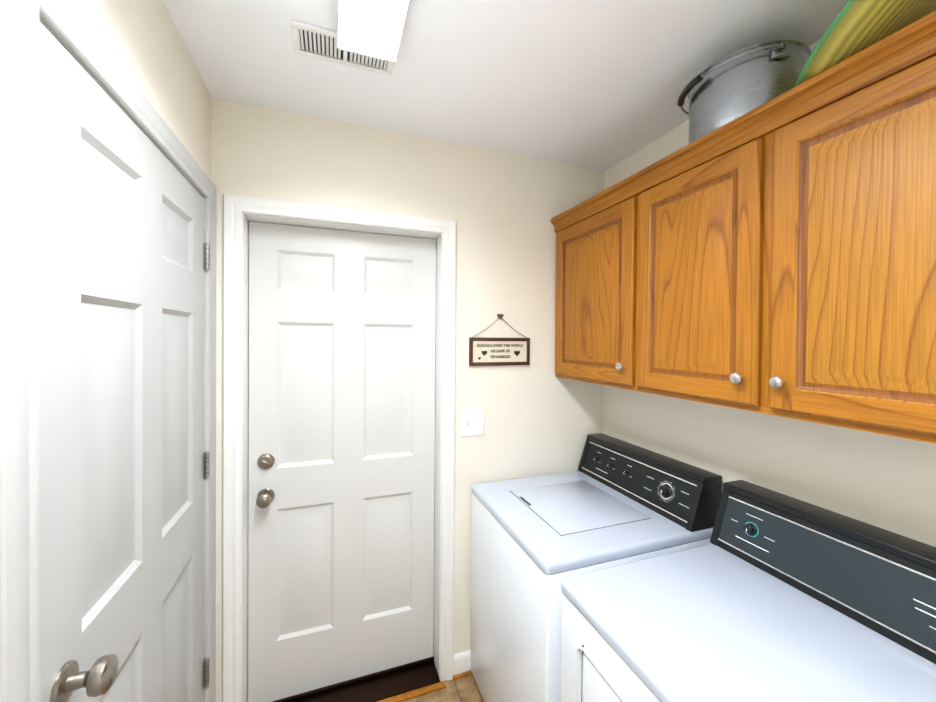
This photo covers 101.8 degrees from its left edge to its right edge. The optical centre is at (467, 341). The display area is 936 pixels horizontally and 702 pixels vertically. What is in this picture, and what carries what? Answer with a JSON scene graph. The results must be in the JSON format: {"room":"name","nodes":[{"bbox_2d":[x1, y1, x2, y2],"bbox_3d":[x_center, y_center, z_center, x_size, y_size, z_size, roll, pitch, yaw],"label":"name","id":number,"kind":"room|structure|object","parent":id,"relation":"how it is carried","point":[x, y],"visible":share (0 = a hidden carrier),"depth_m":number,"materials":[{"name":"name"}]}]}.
{"room":"laundry room","nodes":[
{"label":"laundry room","id":0,"kind":"room"},
{"bbox_2d":[70,0,210,179],"bbox_3d":[-0.673,0.337,0.346,0.150,2.517,2.622,0,1,-20],"label":"wall","id":1,"kind":"structure","parent":0,"point":[142,41],"depth_m":1.02,"materials":[{"name":"beige paint"}]},
{"bbox_2d":[0,0,215,701],"bbox_3d":[-0.860,0.500,0.977,0.220,2.175,1.002,0,1,-20],"label":"door","id":2,"kind":"structure","parent":1,"relation":"in","point":[107,390],"depth_m":0.76,"materials":[{"name":"white wood"}]},
{"bbox_2d":[211,97,603,701],"bbox_3d":[-0.155,0.327,1.842,1.828,2.517,0.150,0,1,-20],"label":"wall","id":3,"kind":"structure","parent":0,"point":[502,209],"depth_m":1.82,"materials":[{"name":"beige paint"}]},
{"bbox_2d":[222,194,455,701],"bbox_3d":[-0.526,0.508,1.685,0.937,2.151,0.202,0,1,-20],"label":"door","id":4,"kind":"structure","parent":3,"relation":"in","point":[339,323],"depth_m":1.71,"materials":[{"name":"white wood"}]},
{"bbox_2d":[453,650,472,680],"bbox_3d":[0.301,1.538,1.924,0.789,0.100,0.027,0,1,-20],"label":"baseboard","id":5,"kind":"structure","parent":3,"relation":"attached to","point":[461,665],"depth_m":1.78,"materials":[{"name":"white wood"}]},
{"bbox_2d":[460,409,483,436],"bbox_3d":[0.022,0.387,1.813,0.124,0.128,0.022,0,1,-20],"label":"switch plate","id":6,"kind":"object","parent":3,"relation":"attached to","point":[471,422],"visible":1,"depth_m":1.82,"materials":[{"name":"white plastic"}]},
{"bbox_2d":[469,314,529,365],"bbox_3d":[0.158,-0.011,1.862,0.322,0.253,0.013,0,1,-20],"label":"hanging sign","id":7,"kind":"object","parent":3,"relation":"attached to","point":[480,356],"visible":1,"depth_m":1.86,"materials":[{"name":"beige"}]},
{"bbox_2d":[477,344,522,346],"bbox_3d":[0.159,0.018,1.859,0.248,0.014,0.001,0,1,-20],"label":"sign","id":8,"kind":"object","parent":7,"relation":"attached to","point":[499,345],"visible":1,"depth_m":1.86,"materials":[{"name":"black"}]},
{"bbox_2d":[491,355,509,357],"bbox_3d":[0.159,0.073,1.859,0.104,0.014,0.001,0,1,-20],"label":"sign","id":9,"kind":"object","parent":7,"relation":"attached to","point":[500,356],"visible":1,"depth_m":1.86,"materials":[{"name":"black"}]},
{"bbox_2d":[402,675,483,701],"bbox_3d":[0.249,1.649,0.689,2.128,0.100,2.622,0,1,-20],"label":"floor","id":10,"kind":"structure","parent":0,"point":[465,689],"depth_m":1.72,"materials":[{"name":"beige tile"}]},
{"bbox_2d":[470,433,721,701],"bbox_3d":[0.477,1.042,1.611,0.750,1.100,0.682,0,1,-20],"label":"washer","id":11,"kind":"object","parent":10,"relation":"on","point":[610,502],"visible":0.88,"depth_m":1.45,"materials":[{"name":"white metal"}]},
{"bbox_2d":[560,480,935,701],"bbox_3d":[0.723,1.045,0.909,0.756,1.112,0.684,0,1,-20],"label":"dryer","id":12,"kind":"object","parent":10,"relation":"on","point":[766,595],"visible":1,"depth_m":0.93,"materials":[{"name":"white metal"}]},
{"bbox_2d":[162,0,848,170],"bbox_3d":[0.269,-0.968,0.665,2.128,0.100,2.622,0,1,-20],"label":"ceiling","id":13,"kind":"structure","parent":0,"point":[600,85],"depth_m":1.27,"materials":[{"name":"white paint"}]},
{"bbox_2d":[291,20,393,75],"bbox_3d":[-0.387,-0.922,1.203,0.305,0.009,0.130,0,1,-20],"label":"ceiling vent","id":14,"kind":"object","parent":13,"relation":"in","point":[313,41],"visible":0.56,"depth_m":1.20,"materials":[{"name":"white metal"}]},
{"bbox_2d":[337,0,408,62],"bbox_3d":[-0.092,-0.881,0.552,0.173,0.075,1.248,0,1,-20],"label":"ceiling light fixture","id":15,"kind":"object","parent":13,"relation":"attached to","point":[372,28],"visible":1,"depth_m":1.03,"materials":[{"name":"white plastic"}]},
{"bbox_2d":[602,40,935,546],"bbox_3d":[1.191,0.345,1.008,0.150,2.517,2.622,0,1,-20],"label":"wall","id":16,"kind":"structure","parent":0,"point":[886,482],"depth_m":1.23,"materials":[{"name":"beige paint"}]},
{"bbox_2d":[551,176,630,388],"bbox_3d":[0.681,-0.228,1.752,0.316,0.802,0.564,0,1,-20],"label":"upper cabinet","id":17,"kind":"object","parent":16,"relation":"attached to","point":[591,311],"depth_m":1.66,"materials":[{"name":"brown wood"}]},
{"bbox_2d":[627,10,935,443],"bbox_3d":[0.930,-0.220,1.052,0.316,0.802,0.922,0,1,-20],"label":"upper cabinet","id":18,"kind":"object","parent":16,"relation":"attached to","point":[775,256],"depth_m":0.92,"materials":[{"name":"brown wood"}]},
{"bbox_2d":[677,40,811,143],"bbox_3d":[0.864,-0.731,1.213,0.346,0.214,0.332,0,1,-20],"label":"pot","id":19,"kind":"object","parent":18,"relation":"on","point":[728,88],"visible":0.69,"depth_m":1.09,"materials":[{"name":"silver metal"}]},
{"bbox_2d":[796,0,935,85],"bbox_3d":[0.970,-0.745,0.829,0.438,0.090,0.438,-26,-23,-24],"label":"bowl","id":20,"kind":"object","parent":18,"relation":"on","point":[856,26],"visible":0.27,"depth_m":0.80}
]}

